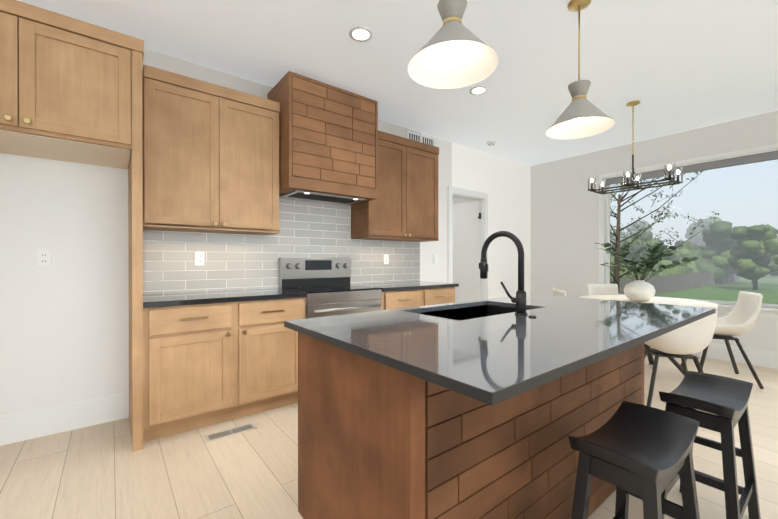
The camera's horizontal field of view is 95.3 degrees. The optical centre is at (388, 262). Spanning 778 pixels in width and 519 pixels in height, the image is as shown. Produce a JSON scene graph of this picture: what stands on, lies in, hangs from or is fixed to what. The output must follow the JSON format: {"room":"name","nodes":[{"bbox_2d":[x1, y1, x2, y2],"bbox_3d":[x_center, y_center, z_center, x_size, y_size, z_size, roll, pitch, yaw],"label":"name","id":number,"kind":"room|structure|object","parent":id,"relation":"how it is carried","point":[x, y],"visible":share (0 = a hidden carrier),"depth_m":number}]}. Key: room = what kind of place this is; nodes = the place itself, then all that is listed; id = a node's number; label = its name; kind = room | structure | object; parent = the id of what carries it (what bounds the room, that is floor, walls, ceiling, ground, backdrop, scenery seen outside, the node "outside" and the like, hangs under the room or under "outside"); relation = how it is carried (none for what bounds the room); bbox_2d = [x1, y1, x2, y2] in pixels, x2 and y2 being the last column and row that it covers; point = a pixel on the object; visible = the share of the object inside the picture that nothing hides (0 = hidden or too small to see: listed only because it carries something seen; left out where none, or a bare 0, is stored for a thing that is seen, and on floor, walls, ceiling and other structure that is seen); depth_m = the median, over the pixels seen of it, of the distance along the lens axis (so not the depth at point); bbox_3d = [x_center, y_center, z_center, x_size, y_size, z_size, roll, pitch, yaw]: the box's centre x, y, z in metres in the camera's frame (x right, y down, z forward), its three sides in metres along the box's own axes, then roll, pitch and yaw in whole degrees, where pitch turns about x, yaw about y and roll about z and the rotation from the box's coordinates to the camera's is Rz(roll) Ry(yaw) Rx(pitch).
{"room":"kitchen","nodes":[
{"label":"kitchen","id":0,"kind":"room"},
{"bbox_2d":[0,48,530,415],"bbox_3d":[-1.094,-0.241,3.418,9.150,2.800,0.148,0,0,-38],"label":"wall","id":1,"kind":"structure","parent":0,"point":[64,328],"depth_m":2.62},
{"bbox_2d":[37,249,51,266],"bbox_3d":[-2.309,-0.027,2.376,0.070,0.114,0.010,0,0,-38],"label":"outlet","id":2,"kind":"object","parent":1,"relation":"attached to","point":[44,258],"visible":1,"depth_m":2.37},
{"bbox_2d":[0,392,128,445],"bbox_3d":[-2.331,1.071,2.359,0.968,0.185,0.016,0,0,-38],"label":"baseboard","id":3,"kind":"structure","parent":1,"relation":"attached to","point":[28,425],"depth_m":2.42},
{"bbox_2d":[195,252,203,265],"bbox_3d":[-1.571,-0.029,2.944,0.070,0.114,0.010,0,0,-38],"label":"outlet","id":4,"kind":"object","parent":1,"relation":"attached to","point":[199,258],"visible":1,"depth_m":2.94},
{"bbox_2d":[142,64,279,234],"bbox_3d":[-1.405,-0.804,2.857,0.960,1.110,0.362,0,0,-38],"label":"upper cabinet","id":5,"kind":"object","parent":1,"relation":"attached to","point":[210,157],"visible":1,"depth_m":2.69},
{"bbox_2d":[267,71,377,204],"bbox_3d":[-0.621,-1.083,3.379,0.900,0.966,0.509,0,0,-38],"label":"range hood","id":6,"kind":"object","parent":1,"relation":"attached to","point":[328,143],"visible":1,"depth_m":3.13},
{"bbox_2d":[384,254,388,263],"bbox_3d":[-0.031,-0.033,4.152,0.070,0.114,0.010,0,0,-38],"label":"outlet","id":7,"kind":"object","parent":1,"relation":"attached to","point":[386,258],"visible":1,"depth_m":4.15},
{"bbox_2d":[351,130,438,241],"bbox_3d":[0.097,-0.808,4.036,1.020,1.110,0.362,0,0,-38],"label":"upper cabinet","id":8,"kind":"object","parent":1,"relation":"attached to","point":[403,206],"visible":0.81,"depth_m":3.88},
{"bbox_2d":[407,131,434,145],"bbox_3d":[0.408,-1.545,4.504,0.480,0.140,0.008,0,0,-38],"label":"air vent","id":9,"kind":"object","parent":1,"relation":"in","point":[420,138],"visible":0.62,"depth_m":4.49},
{"bbox_2d":[433,254,436,262],"bbox_3d":[0.614,-0.045,4.668,0.070,0.114,0.012,0,0,-38],"label":"light switch","id":10,"kind":"object","parent":1,"relation":"attached to","point":[434,258],"visible":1,"depth_m":4.66},
{"bbox_2d":[453,200,480,301],"bbox_3d":[1.155,0.106,5.559,0.099,2.066,0.702,0,0,-38],"label":"door leaf","id":11,"kind":"structure","parent":1,"relation":"in","point":[466,245],"depth_m":5.50},
{"bbox_2d":[448,186,487,299],"bbox_3d":[1.100,0.060,5.135,0.870,2.185,0.158,0,0,-38],"label":"door frame","id":12,"kind":"structure","parent":1,"relation":"attached to","point":[461,193],"depth_m":5.14},
{"bbox_2d":[0,355,777,518],"bbox_3d":[0.326,1.216,1.614,9.150,0.100,9.670,0,0,-38],"label":"floor","id":13,"kind":"structure","parent":0,"point":[101,471],"depth_m":1.99},
{"bbox_2d":[0,0,143,451],"bbox_3d":[-2.130,-0.103,2.107,1.080,2.535,0.652,0,0,-38],"label":"surround","id":14,"kind":"object","parent":13,"relation":"on","point":[70,89],"visible":1,"depth_m":2.06},
{"bbox_2d":[143,288,306,442],"bbox_3d":[-1.282,0.704,2.774,1.090,0.915,0.654,0,0,-38],"label":"base cabinet","id":15,"kind":"object","parent":13,"relation":"on","point":[212,357],"visible":0.94,"depth_m":2.48},
{"bbox_2d":[204,422,256,442],"bbox_3d":[-1.079,1.160,2.424,0.320,0.006,0.110,0,0,-38],"label":"floor vent","id":16,"kind":"object","parent":13,"relation":"in","point":[211,437],"visible":1,"depth_m":2.41},
{"bbox_2d":[279,258,381,318],"bbox_3d":[-0.538,0.560,3.330,0.760,1.200,0.675,0,0,-38],"label":"range","id":17,"kind":"object","parent":13,"relation":"on","point":[326,286],"visible":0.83,"depth_m":3.32},
{"bbox_2d":[351,281,458,309],"bbox_3d":[0.173,0.700,3.916,1.075,0.915,0.654,0,0,-38],"label":"base cabinet","id":18,"kind":"object","parent":13,"relation":"on","point":[396,295],"visible":0.21,"depth_m":3.69},
{"bbox_2d":[297,331,644,518],"bbox_3d":[0.546,0.720,1.794,1.820,0.890,0.746,0,0,-38],"label":"kitchen island","id":19,"kind":"object","parent":13,"relation":"on","point":[480,409],"depth_m":1.20},
{"bbox_2d":[284,295,715,406],"bbox_3d":[0.660,0.263,1.720,1.992,0.025,1.052,0,0,-38],"label":"island countertop","id":20,"kind":"structure","parent":19,"relation":"on","point":[491,360],"depth_m":1.20},
{"bbox_2d":[424,303,511,318],"bbox_3d":[0.466,0.379,1.902,0.754,0.232,0.419,0,0,-38],"label":"sink","id":21,"kind":"object","parent":20,"relation":"in","point":[469,309],"depth_m":2.16},
{"bbox_2d":[480,231,531,314],"bbox_3d":[0.569,0.047,1.778,0.060,0.407,0.265,0,0,-38],"label":"faucet","id":22,"kind":"object","parent":20,"relation":"on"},
{"bbox_2d":[553,288,565,295],"bbox_3d":[2.081,0.728,3.844,0.540,0.868,0.500,0,0,11],"label":"chair","id":23,"kind":"object","parent":13,"relation":"on","point":[556,292],"visible":0.12,"depth_m":3.78},
{"bbox_2d":[586,284,618,295],"bbox_3d":[2.829,0.726,4.533,0.500,0.868,0.540,0,0,6],"label":"chair","id":24,"kind":"object","parent":13,"relation":"on","point":[602,289],"visible":0.21,"depth_m":4.76},
{"bbox_2d":[568,401,699,518],"bbox_3d":[0.818,0.857,1.172,0.484,0.628,0.284,0,0,-38],"label":"stool","id":25,"kind":"object","parent":13,"relation":"on","point":[640,451],"visible":1,"depth_m":1.13},
{"bbox_2d":[578,295,717,374],"bbox_3d":[2.680,0.788,3.772,1.200,0.760,1.200,0,0,-38],"label":"dining table","id":26,"kind":"object","parent":13,"relation":"on","point":[652,300],"visible":0.23,"depth_m":3.87},
{"bbox_2d":[595,239,697,301],"bbox_3d":[2.681,0.084,3.716,0.736,0.649,0.860,0,0,-38],"label":"vase","id":27,"kind":"object","parent":26,"relation":"on","point":[638,290],"visible":1,"depth_m":3.65},
{"bbox_2d":[644,301,718,415],"bbox_3d":[2.285,0.732,2.869,0.500,0.868,0.540,0,0,18],"label":"chair","id":28,"kind":"object","parent":13,"relation":"on","point":[687,341],"visible":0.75,"depth_m":2.67},
{"bbox_2d":[659,371,760,518],"bbox_3d":[1.395,0.856,1.555,0.484,0.628,0.284,0,0,-38],"label":"stool","id":29,"kind":"object","parent":13,"relation":"on","point":[726,399],"visible":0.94,"depth_m":1.50},
{"bbox_2d":[681,291,763,388],"bbox_3d":[3.319,0.729,3.549,0.540,0.868,0.500,0,0,24],"label":"chair","id":30,"kind":"object","parent":13,"relation":"on","point":[741,318],"visible":0.77,"depth_m":3.45},
{"bbox_2d":[18,0,777,165],"bbox_3d":[0.326,-1.694,1.603,9.150,0.120,9.670,0,0,-38],"label":"ceiling","id":31,"kind":"structure","parent":0,"point":[674,66],"depth_m":2.80},
{"bbox_2d":[349,26,372,41],"bbox_3d":[-0.202,-1.633,2.543,0.170,0.007,0.170,0,0,-38],"label":"recessed light","id":32,"kind":"object","parent":31,"relation":"in","point":[360,33],"visible":1,"depth_m":2.53},
{"bbox_2d":[408,0,497,88],"bbox_3d":[0.288,-1.261,1.620,0.405,0.745,0.405,0,0,-38],"label":"pendant light","id":33,"kind":"object","parent":31,"relation":"hanging from","point":[454,52],"visible":1,"depth_m":1.68},
{"bbox_2d":[469,86,487,94],"bbox_3d":[0.854,-1.636,3.384,0.170,0.007,0.170,0,0,-38],"label":"recessed light","id":34,"kind":"object","parent":31,"relation":"in","point":[478,90],"visible":1,"depth_m":3.38},
{"bbox_2d":[486,141,495,145],"bbox_3d":[1.404,-1.629,4.871,0.132,0.032,0.132,0,0,-38],"label":"smoke detector","id":35,"kind":"object","parent":31,"relation":"attached to","point":[490,143],"visible":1,"depth_m":4.83},
{"bbox_2d":[546,0,614,138],"bbox_3d":[1.200,-1.239,2.239,0.385,0.795,0.385,0,0,-38],"label":"pendant light","id":36,"kind":"object","parent":31,"relation":"hanging from","point":[581,116],"visible":1,"depth_m":2.23},
{"bbox_2d":[588,100,682,193],"bbox_3d":[2.519,-1.204,3.662,0.362,0.875,0.762,0,0,-38],"label":"chandelier","id":37,"kind":"object","parent":31,"relation":"hanging from","point":[632,172],"visible":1,"depth_m":3.64},
{"bbox_2d":[453,110,777,351],"bbox_3d":[3.870,-0.244,4.390,0.140,2.800,9.670,0,0,-38],"label":"wall","id":38,"kind":"structure","parent":0,"point":[564,239],"depth_m":5.38},
{"bbox_2d":[651,343,777,368],"bbox_3d":[4.568,1.067,3.379,0.016,0.185,6.930,0,0,-38],"label":"baseboard","id":39,"kind":"structure","parent":38,"relation":"attached to","point":[757,357],"depth_m":4.04},
{"bbox_2d":[599,143,777,317],"bbox_3d":[4.022,-0.341,4.159,0.185,1.885,2.880,0,0,-38],"label":"window frame","id":40,"kind":"structure","parent":0,"point":[768,152],"depth_m":4.45},
{"label":"outside","id":41,"kind":"structure","parent":0,"visible":0},
{"bbox_2d":[610,171,777,303],"bbox_3d":[84.970,-4.135,79.340,219.700,14.758,260.000,0,0,-38],"label":"garden","id":42,"kind":"object","parent":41,"point":[727,276],"depth_m":33.98}
]}

